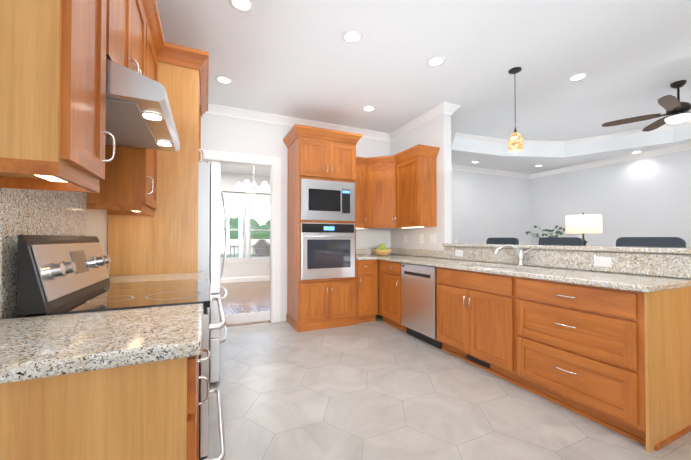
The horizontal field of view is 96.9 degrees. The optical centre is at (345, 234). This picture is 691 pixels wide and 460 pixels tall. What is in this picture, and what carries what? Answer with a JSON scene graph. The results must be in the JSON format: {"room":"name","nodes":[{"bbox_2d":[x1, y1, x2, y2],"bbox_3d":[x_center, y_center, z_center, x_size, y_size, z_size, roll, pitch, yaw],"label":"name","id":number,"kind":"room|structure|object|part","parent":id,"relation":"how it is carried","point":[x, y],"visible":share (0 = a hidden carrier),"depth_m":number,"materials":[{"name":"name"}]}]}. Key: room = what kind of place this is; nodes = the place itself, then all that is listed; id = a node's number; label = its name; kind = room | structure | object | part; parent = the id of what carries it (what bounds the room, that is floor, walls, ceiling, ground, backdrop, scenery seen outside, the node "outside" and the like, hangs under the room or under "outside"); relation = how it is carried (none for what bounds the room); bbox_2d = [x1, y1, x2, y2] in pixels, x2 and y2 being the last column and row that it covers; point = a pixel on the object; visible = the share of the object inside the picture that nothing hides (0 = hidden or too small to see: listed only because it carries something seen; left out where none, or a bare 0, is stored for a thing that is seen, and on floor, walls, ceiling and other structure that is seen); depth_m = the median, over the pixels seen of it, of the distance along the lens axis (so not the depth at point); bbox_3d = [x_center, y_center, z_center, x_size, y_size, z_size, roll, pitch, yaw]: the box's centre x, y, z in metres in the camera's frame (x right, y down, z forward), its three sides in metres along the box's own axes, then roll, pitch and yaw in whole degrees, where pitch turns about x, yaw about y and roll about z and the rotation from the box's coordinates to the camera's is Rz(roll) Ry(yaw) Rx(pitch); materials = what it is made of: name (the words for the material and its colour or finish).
{"room":"kitchen","nodes":[
{"label":"kitchen","id":0,"kind":"room"},
{"bbox_2d":[15,209,107,317],"bbox_3d":[-1.893,-0.246,2.516,0.120,2.900,11.460,0,-1,-24],"label":"wall","id":1,"kind":"structure","parent":0,"point":[97,223],"depth_m":1.94,"materials":[{"name":"beige paint"}]},
{"bbox_2d":[0,188,86,318],"bbox_3d":[-1.276,-0.151,1.332,0.020,0.880,0.762,0,-1,-24],"label":"backsplash","id":2,"kind":"structure","parent":1,"relation":"attached to","point":[38,212],"depth_m":1.12,"materials":[{"name":"stone"}]},
{"bbox_2d":[0,0,115,192],"bbox_3d":[-0.907,-0.719,0.901,0.328,1.135,0.335,0,-1,-24],"label":"upper cabinet","id":3,"kind":"object","parent":1,"relation":"attached to","point":[53,132],"visible":1,"depth_m":0.79,"materials":[{"name":"brown wood"}]},
{"bbox_2d":[87,23,157,215],"bbox_3d":[-1.392,-0.705,1.968,0.328,1.135,0.478,0,-1,-24],"label":"upper cabinet","id":4,"kind":"object","parent":1,"relation":"attached to","point":[128,185],"visible":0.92,"depth_m":1.77,"materials":[{"name":"brown wood"}]},
{"bbox_2d":[106,0,145,75],"bbox_3d":[-1.135,-0.962,1.406,0.328,0.635,0.760,0,-1,-24],"label":"upper cabinet","id":5,"kind":"object","parent":1,"relation":"attached to","point":[126,33],"visible":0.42,"depth_m":1.40,"materials":[{"name":"brown wood"}]},
{"bbox_2d":[105,58,179,151],"bbox_3d":[-1.058,-0.571,1.436,0.445,0.142,0.750,0,-1,-24],"label":"range hood","id":6,"kind":"object","parent":5,"relation":"attached to","point":[138,112],"visible":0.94,"depth_m":1.28,"materials":[{"name":"silver metal"}]},
{"bbox_2d":[141,0,208,116],"bbox_3d":[-1.230,-1.333,1.984,0.630,0.120,2.694,0,-1,-24],"label":"crown molding","id":7,"kind":"structure","parent":1,"relation":"attached to","point":[178,55],"depth_m":2.26,"materials":[{"name":"brown wood"}]},
{"bbox_2d":[198,98,203,161],"bbox_3d":[-1.572,-0.929,2.691,0.592,0.670,0.926,0,-1,-24],"label":"upper cabinet","id":8,"kind":"object","parent":1,"relation":"attached to","point":[200,150],"visible":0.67,"depth_m":2.83,"materials":[{"name":"brown wood"}]},
{"bbox_2d":[220,173,269,277],"bbox_3d":[-2.627,-0.172,8.410,3.420,2.900,0.120,0,-1,-24],"label":"wall","id":9,"kind":"structure","parent":0,"point":[229,182],"depth_m":8.29,"materials":[{"name":"beige paint"}]},
{"bbox_2d":[220,276,269,282],"bbox_3d":[-2.599,1.209,8.330,3.420,0.135,0.015,0,-1,-24],"label":"baseboard","id":10,"kind":"structure","parent":9,"relation":"attached to","point":[254,278],"depth_m":8.27,"materials":[{"name":"white wood"}]},
{"bbox_2d":[221,196,269,262],"bbox_3d":[-2.680,-0.133,8.357,2.020,1.760,0.170,0,-1,-24],"label":"window","id":11,"kind":"structure","parent":9,"relation":"in","point":[247,230],"depth_m":8.33,"materials":[{"name":"white"}]},
{"bbox_2d":[221,200,269,258],"bbox_3d":[-2.669,-0.133,8.333,1.790,1.574,0.040,0,-1,-24],"label":"window blind slats","id":12,"kind":"structure","parent":11,"relation":"attached to","point":[244,202],"depth_m":8.28,"materials":[{"name":"white plastic"}]},
{"bbox_2d":[222,191,269,194],"bbox_3d":[-2.642,-1.124,8.286,2.360,0.048,0.113,0,-1,-24],"label":"curtain rod","id":13,"kind":"object","parent":9,"relation":"attached to","point":[245,192],"visible":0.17,"depth_m":8.22,"materials":[{"name":"black"}]},
{"bbox_2d":[220,281,270,327],"bbox_3d":[-1.704,1.267,6.361,3.420,0.030,4.340,0,-1,-24],"label":"floor","id":14,"kind":"structure","parent":0,"point":[247,297],"depth_m":5.98,"materials":[{"name":"beige wood"}]},
{"bbox_2d":[201,113,389,320],"bbox_3d":[-0.832,-0.222,4.458,3.420,2.900,0.120,0,-1,-24],"label":"wall","id":15,"kind":"structure","parent":0,"point":[230,134],"depth_m":4.34,"materials":[{"name":"white paint"}]},
{"bbox_2d":[201,149,280,322],"bbox_3d":[-1.460,0.065,4.170,1.120,2.320,0.156,0,-1,-24],"label":"door frame","id":16,"kind":"structure","parent":15,"relation":"attached to","point":[273,164],"depth_m":4.30,"materials":[{"name":"white wood"}]},
{"bbox_2d":[220,311,269,324],"bbox_3d":[-0.859,1.162,4.502,3.420,0.135,0.015,0,-1,-24],"label":"threshold","id":17,"kind":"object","parent":15,"relation":"attached to","point":[230,319],"depth_m":4.26,"materials":[{"name":"white"}]},
{"bbox_2d":[356,166,366,228],"bbox_3d":[0.124,-0.554,4.643,0.325,0.930,0.336,0,-1,-24],"label":"upper cabinet","id":18,"kind":"object","parent":15,"relation":"attached to","point":[361,197],"visible":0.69,"depth_m":4.56,"materials":[{"name":"brown wood"}]},
{"bbox_2d":[390,113,451,258],"bbox_3d":[0.146,-0.195,6.586,0.120,2.900,5.735,0,-1,-24],"label":"wall","id":19,"kind":"structure","parent":0,"point":[435,132],"depth_m":4.08,"materials":[{"name":"white paint"}]},
{"bbox_2d":[363,165,401,228],"bbox_3d":[0.592,-0.559,4.693,0.631,0.920,0.632,0,-1,-24],"label":"upper cabinet","id":20,"kind":"object","parent":19,"relation":"attached to","point":[382,227],"depth_m":4.52,"materials":[{"name":"brown wood"}]},
{"bbox_3d":[0.520,-0.561,4.502,0.429,0.896,0.056,0,-1,21],"label":"upper corner kitchen wall cabinet door","id":21,"kind":"part","parent":20,"relation":"part of","materials":[{"name":"brown wood"}]},
{"bbox_2d":[356,144,439,166],"bbox_3d":[0.632,-1.084,4.255,0.925,0.120,0.915,0,-1,-24],"label":"crown molding","id":22,"kind":"structure","parent":20,"relation":"attached to","point":[414,151],"depth_m":4.30,"materials":[{"name":"brown wood"}]},
{"bbox_2d":[395,156,436,227],"bbox_3d":[0.953,-0.559,4.256,0.336,0.930,0.527,0,-1,-24],"label":"upper cabinet","id":23,"kind":"object","parent":19,"relation":"attached to","point":[416,201],"visible":0.96,"depth_m":4.07,"materials":[{"name":"brown wood"}]},
{"bbox_2d":[419,234,422,242],"bbox_3d":[1.081,0.058,4.369,0.008,0.120,0.075,0,-1,-24],"label":"electrical outlet plate","id":24,"kind":"object","parent":19,"relation":"attached to","point":[420,236],"depth_m":4.36,"materials":[{"name":"white plastic"}]},
{"bbox_2d":[430,234,435,242],"bbox_3d":[1.185,0.055,4.141,0.008,0.120,0.120,0,-1,-24],"label":"electrical outlet plate","id":25,"kind":"object","parent":19,"relation":"attached to","point":[432,236],"depth_m":4.14,"materials":[{"name":"white plastic"}]},
{"bbox_2d":[205,102,690,178],"bbox_3d":[2.777,-1.799,2.845,8.640,0.425,8.160,0,-1,-24],"label":"crown molding","id":26,"kind":"structure","parent":19,"relation":"attached to","point":[407,127],"depth_m":5.35,"materials":[{"name":"white"}]},
{"bbox_2d":[156,0,690,176],"bbox_3d":[2.120,-1.834,4.293,8.880,0.320,11.580,0,-1,-24],"label":"ceiling","id":27,"kind":"structure","parent":0,"point":[301,59],"depth_m":2.87,"materials":[{"name":"white paint"}]},
{"bbox_2d":[215,75,232,83],"bbox_3d":[-1.322,-1.683,3.331,0.184,0.006,0.184,0,-1,-24],"label":"recessed light","id":28,"kind":"object","parent":27,"relation":"in","point":[223,79],"visible":1,"depth_m":3.32,"materials":[{"name":"white"}]},
{"bbox_2d":[228,0,254,11],"bbox_3d":[-0.763,-1.696,2.245,0.184,0.006,0.184,0,-1,-24],"label":"recessed light","id":29,"kind":"object","parent":27,"relation":"in","point":[244,5],"visible":1,"depth_m":2.26,"materials":[{"name":"white"}]},
{"bbox_2d":[234,179,269,192],"bbox_3d":[-1.992,-1.297,6.631,0.790,0.694,0.768,0,-1,-24],"label":"chandelier","id":30,"kind":"object","parent":27,"relation":"hanging from","point":[264,187],"visible":1,"depth_m":6.50,"materials":[{"name":"silver metal"}]},
{"bbox_2d":[341,29,362,42],"bbox_3d":[0.057,-1.691,2.618,0.184,0.006,0.184,0,-1,-24],"label":"recessed light","id":31,"kind":"object","parent":27,"relation":"in","point":[352,36],"visible":1,"depth_m":2.61,"materials":[{"name":"white"}]},
{"bbox_2d":[362,105,375,110],"bbox_3d":[0.312,-1.673,4.063,0.184,0.006,0.184,0,-1,-24],"label":"recessed light","id":32,"kind":"object","parent":27,"relation":"in","point":[369,108],"visible":1,"depth_m":4.06,"materials":[{"name":"white"}]},
{"bbox_2d":[426,56,445,66],"bbox_3d":[0.880,-1.687,2.981,0.184,0.006,0.184,0,-1,-24],"label":"recessed light","id":33,"kind":"object","parent":27,"relation":"in","point":[433,61],"visible":1,"depth_m":2.98,"materials":[{"name":"white"}]},
{"bbox_2d":[507,67,523,152],"bbox_3d":[1.738,-1.270,3.135,0.146,0.834,0.146,0,-1,-24],"label":"pendant light","id":34,"kind":"object","parent":27,"relation":"hanging from","point":[515,143],"visible":1,"depth_m":3.09,"materials":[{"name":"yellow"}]},
{"bbox_2d":[567,72,588,80],"bbox_3d":[2.484,-1.683,3.270,0.184,0.006,0.184,0,-1,-24],"label":"recessed light","id":35,"kind":"object","parent":27,"relation":"in","point":[578,76],"visible":1,"depth_m":3.25,"materials":[{"name":"white"}]},
{"bbox_2d":[208,310,690,459],"bbox_3d":[1.050,1.205,1.385,4.360,0.030,7.000,0,-1,-24],"label":"floor","id":36,"kind":"structure","parent":0,"point":[378,389],"depth_m":2.11,"materials":[{"name":"grey tile"}]},
{"bbox_2d":[0,349,209,459],"bbox_3d":[-0.737,0.746,0.878,0.634,0.875,0.485,0,-1,-24],"label":"base cabinet","id":37,"kind":"object","parent":36,"relation":"on","point":[147,411],"visible":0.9,"depth_m":0.70,"materials":[{"name":"brown wood"}]},
{"bbox_2d":[0,303,203,383],"bbox_3d":[-0.744,0.235,0.872,0.613,0.143,0.504,0,-1,-24],"label":"countertop","id":38,"kind":"structure","parent":37,"relation":"on","point":[37,347],"depth_m":0.77,"materials":[{"name":"stone"}]},
{"bbox_2d":[17,235,225,459],"bbox_3d":[-0.939,0.599,1.476,0.646,1.185,0.762,0,-1,-24],"label":"range","id":39,"kind":"object","parent":36,"relation":"on","point":[58,275],"visible":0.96,"depth_m":1.23,"materials":[{"name":"silver metal"}]},
{"bbox_2d":[107,62,200,275],"bbox_3d":[-1.588,-0.029,2.673,0.562,2.470,0.978,0,-1,-24],"label":"panel","id":40,"kind":"object","parent":36,"relation":"on","point":[163,239],"visible":0.36,"depth_m":2.28,"materials":[{"name":"brown wood"}]},
{"bbox_2d":[198,161,227,382],"bbox_3d":[-1.473,0.311,2.724,0.784,1.792,0.905,0,-1,-24],"label":"refrigerator","id":41,"kind":"object","parent":36,"relation":"on","point":[210,192],"visible":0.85,"depth_m":2.42,"materials":[{"name":"silver metal"}]},
{"bbox_2d":[283,124,362,331],"bbox_3d":[-0.331,-0.069,4.258,0.944,2.590,0.650,0,-1,-24],"label":"tall cabinet","id":42,"kind":"object","parent":36,"relation":"on","point":[317,304],"depth_m":4.01,"materials":[{"name":"brown wood"}]},
{"bbox_3d":[-0.331,-1.304,4.274,0.944,0.120,0.650,0,-1,-24],"label":"crown molding on the kitchen oven cabinet","id":43,"kind":"part","parent":42,"relation":"part of","materials":[{"name":"brown wood"}]},
{"bbox_2d":[300,178,354,220],"bbox_3d":[-0.305,-0.445,4.206,0.754,0.520,0.451,0,-1,-24],"label":"built-in microwave","id":44,"kind":"object","parent":42,"relation":"in","point":[327,200],"visible":0.96,"depth_m":3.99,"materials":[{"name":"silver metal"}]},
{"bbox_2d":[300,222,354,279],"bbox_3d":[-0.310,0.212,4.210,0.754,0.723,0.624,0,-1,-24],"label":"built-in oven","id":45,"kind":"object","parent":42,"relation":"in","point":[327,250],"visible":0.96,"depth_m":3.97,"materials":[{"name":"silver metal"}]},
{"bbox_2d":[356,260,377,322],"bbox_3d":[0.196,0.791,4.491,0.345,0.875,0.634,0,-1,-24],"label":"base cabinet","id":46,"kind":"object","parent":36,"relation":"on","point":[366,290],"visible":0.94,"depth_m":4.24,"materials":[{"name":"brown wood"}]},
{"bbox_2d":[356,248,375,259],"bbox_3d":[0.172,0.280,4.496,0.300,0.143,0.624,0,-1,-24],"label":"countertop","id":47,"kind":"structure","parent":46,"relation":"on","point":[361,253],"depth_m":4.83,"materials":[{"name":"stone"}]},
{"bbox_2d":[379,260,405,331],"bbox_3d":[0.826,0.787,4.153,0.634,0.875,0.575,0,-1,-24],"label":"base cabinet","id":48,"kind":"object","parent":36,"relation":"on","point":[390,292],"visible":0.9,"depth_m":4.01,"materials":[{"name":"brown wood"}]},
{"bbox_2d":[401,263,441,348],"bbox_3d":[1.076,0.784,3.611,0.591,0.868,0.607,0,-1,-24],"label":"dishwasher","id":49,"kind":"object","parent":36,"relation":"on","point":[418,301],"visible":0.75,"depth_m":3.44,"materials":[{"name":"silver metal"}]},
{"bbox_2d":[437,265,522,386],"bbox_3d":[1.387,0.772,2.917,0.634,0.875,0.901,0,-1,-24],"label":"base cabinet","id":50,"kind":"object","parent":36,"relation":"on","point":[476,318],"visible":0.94,"depth_m":2.71,"materials":[{"name":"brown wood"}]},
{"bbox_2d":[376,246,690,292],"bbox_3d":[1.189,0.240,3.377,0.625,0.195,3.504,0,-1,-24],"label":"countertop","id":51,"kind":"structure","parent":50,"relation":"on","point":[673,267],"depth_m":2.39,"materials":[{"name":"stone"}]},
{"bbox_2d":[374,243,391,255],"bbox_3d":[0.563,0.224,4.647,0.276,0.184,0.276,0,-1,-24],"label":"fruit bowl","id":52,"kind":"object","parent":51,"relation":"on","point":[382,250],"visible":1,"depth_m":4.57,"materials":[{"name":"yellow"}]},
{"bbox_2d":[476,266,513,269],"bbox_3d":[1.387,0.428,2.921,0.455,0.187,0.780,0,-1,-24],"label":"sink basin","id":53,"kind":"object","parent":51,"relation":"in","point":[494,267],"visible":0.08,"depth_m":3.15,"materials":[{"name":"silver metal"}]},
{"bbox_2d":[494,245,532,265],"bbox_3d":[1.566,0.194,2.864,0.280,0.199,0.210,0,-1,-24],"label":"kitchen faucet","id":54,"kind":"object","parent":51,"relation":"on","point":[520,256],"visible":1,"depth_m":2.89,"materials":[{"name":"silver metal"}]},
{"bbox_2d":[486,238,518,243],"bbox_3d":[1.899,0.631,4.085,0.608,1.187,0.476,0,-1,-24],"label":"bar stool","id":55,"kind":"object","parent":36,"relation":"on","point":[502,240],"visible":0.12,"depth_m":4.17,"materials":[{"name":"blue leather"}]},
{"bbox_2d":[538,237,583,244],"bbox_3d":[2.213,0.623,3.393,0.608,1.187,0.476,0,-1,-24],"label":"bar stool","id":56,"kind":"object","parent":36,"relation":"on","point":[561,241],"visible":0.12,"depth_m":3.48,"materials":[{"name":"blue leather"}]},
{"bbox_2d":[448,246,690,279],"bbox_3d":[1.917,0.670,2.677,0.120,1.073,2.823,0,-1,-24],"label":"wall","id":57,"kind":"structure","parent":36,"relation":"on","point":[574,269],"depth_m":2.49,"materials":[{"name":"beige stone"}]},
{"bbox_2d":[455,250,462,256],"bbox_3d":[1.367,0.224,3.683,0.008,0.075,0.115,0,-1,-24],"label":"electrical outlet plate","id":58,"kind":"object","parent":57,"relation":"attached to","point":[457,252],"depth_m":3.67,"materials":[{"name":"white plastic"}]},
{"bbox_2d":[442,243,690,253],"bbox_3d":[2.009,0.114,2.723,0.420,0.035,2.818,0,-1,-24],"label":"bar","id":59,"kind":"object","parent":57,"relation":"on","point":[670,250],"visible":1,"depth_m":2.41,"materials":[{"name":"beige stone"}]},
{"bbox_2d":[594,256,611,266],"bbox_3d":[1.973,0.207,2.349,0.008,0.075,0.115,0,-1,-24],"label":"electrical outlet plate","id":60,"kind":"object","parent":57,"relation":"attached to","point":[603,261],"depth_m":2.34,"materials":[{"name":"white plastic"}]},
{"bbox_2d":[516,277,690,452],"bbox_3d":[1.740,0.762,2.142,0.636,0.875,0.799,0,-1,-24],"label":"base cabinet","id":61,"kind":"object","parent":36,"relation":"on","point":[618,360],"visible":1,"depth_m":1.86,"materials":[{"name":"brown wood"}]},
{"bbox_2d":[616,237,685,246],"bbox_3d":[2.532,0.614,2.692,0.608,1.187,0.476,0,-1,-24],"label":"bar stool","id":62,"kind":"object","parent":36,"relation":"on","point":[655,241],"visible":0.08,"depth_m":2.77,"materials":[{"name":"blue leather"}]},
{"bbox_3d":[-1.253,0.760,2.013,0.635,0.875,0.478,0,-1,-24],"label":"base cabinet","id":63,"kind":"object","parent":36,"relation":"on","visible":0},
{"bbox_2d":[99,263,204,288],"bbox_3d":[-1.262,0.249,2.014,0.613,0.143,0.479,0,-1,-24],"label":"countertop","id":64,"kind":"structure","parent":63,"relation":"on","point":[152,277],"depth_m":2.02,"materials":[{"name":"stone"}]},
{"bbox_2d":[451,170,529,243],"bbox_3d":[2.731,-0.185,7.351,5.220,2.900,0.120,0,-1,-24],"label":"wall","id":65,"kind":"structure","parent":0,"point":[485,207],"depth_m":7.68,"materials":[{"name":"grey paint"}]},
{"bbox_2d":[456,57,690,140],"bbox_3d":[4.314,-2.032,3.623,4.800,0.060,6.500,0,-1,-24],"label":"ceiling","id":66,"kind":"structure","parent":0,"point":[585,110],"depth_m":4.86,"materials":[{"name":"white paint"}]},
{"bbox_2d":[602,80,690,131],"bbox_3d":[4.357,-1.735,3.974,1.468,0.524,1.468,0,-1,-24],"label":"fan","id":67,"kind":"object","parent":66,"relation":"hanging from","point":[676,109],"visible":1,"depth_m":4.00,"materials":[{"name":"brown wood"}]},
{"bbox_2d":[530,149,690,246],"bbox_3d":[6.765,-0.219,4.636,0.120,2.900,8.160,0,-1,-24],"label":"wall","id":68,"kind":"structure","parent":0,"point":[647,197],"depth_m":6.48,"materials":[{"name":"grey paint"}]},
{"bbox_3d":[4.753,1.234,3.704,4.300,0.030,8.160,0,-1,-24],"label":"floor","id":69,"kind":"structure","parent":0,"visible":0},
{"bbox_3d":[3.324,0.849,4.510,0.400,0.760,1.300,0,-1,-24],"label":"console table","id":70,"kind":"object","parent":69,"relation":"on","visible":0},
{"bbox_2d":[526,225,564,238],"bbox_3d":[3.244,0.160,4.794,0.694,0.624,0.564,0,-1,-24],"label":"plant","id":71,"kind":"object","parent":70,"relation":"on","point":[549,230],"visible":0.44,"depth_m":4.85,"materials":[{"name":"green plant"}]},
{"bbox_2d":[565,212,602,244],"bbox_3d":[3.394,0.072,4.365,0.420,0.790,0.420,0,-1,-24],"label":"table lamp","id":72,"kind":"object","parent":70,"relation":"on","point":[582,224],"visible":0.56,"depth_m":4.21,"materials":[{"name":"white fabric"}]},
{"label":"outside","id":73,"kind":"structure","parent":0,"visible":0},
{"bbox_3d":[-17.090,2.421,73.897,190.000,0.050,131.139,0,-1,-24],"label":"ground","id":74,"kind":"structure","parent":73,"visible":0},
{"bbox_2d":[221,216,269,238],"bbox_3d":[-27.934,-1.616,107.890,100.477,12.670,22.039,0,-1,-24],"label":"tree","id":75,"kind":"object","parent":74,"relation":"on","point":[232,235],"depth_m":98.23,"materials":[{"name":"green plant"}]},
{"bbox_2d":[221,239,269,254],"bbox_3d":[-7.848,1.130,29.390,70.000,1.420,0.150,0,-1,-24],"label":"fence","id":76,"kind":"object","parent":74,"relation":"on","point":[254,241],"depth_m":28.23,"materials":[{"name":"beige wood"}]},
{"bbox_3d":[-2.827,1.466,9.870,7.000,0.260,2.738,0,-1,-24],"label":"porch deck","id":77,"kind":"object","parent":74,"relation":"on","visible":0},
{"bbox_2d":[221,203,253,256],"bbox_3d":[-3.348,-0.119,11.036,7.000,2.940,0.140,0,-1,-24],"label":"rail","id":78,"kind":"object","parent":77,"relation":"on","point":[240,233],"depth_m":10.80,"materials":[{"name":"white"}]},
{"bbox_2d":[254,239,269,256],"bbox_3d":[-2.733,0.734,9.929,0.720,1.207,0.720,1,-1,-44],"label":"chair","id":79,"kind":"object","parent":77,"relation":"on","point":[264,246],"depth_m":9.81,"materials":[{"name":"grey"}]}
]}

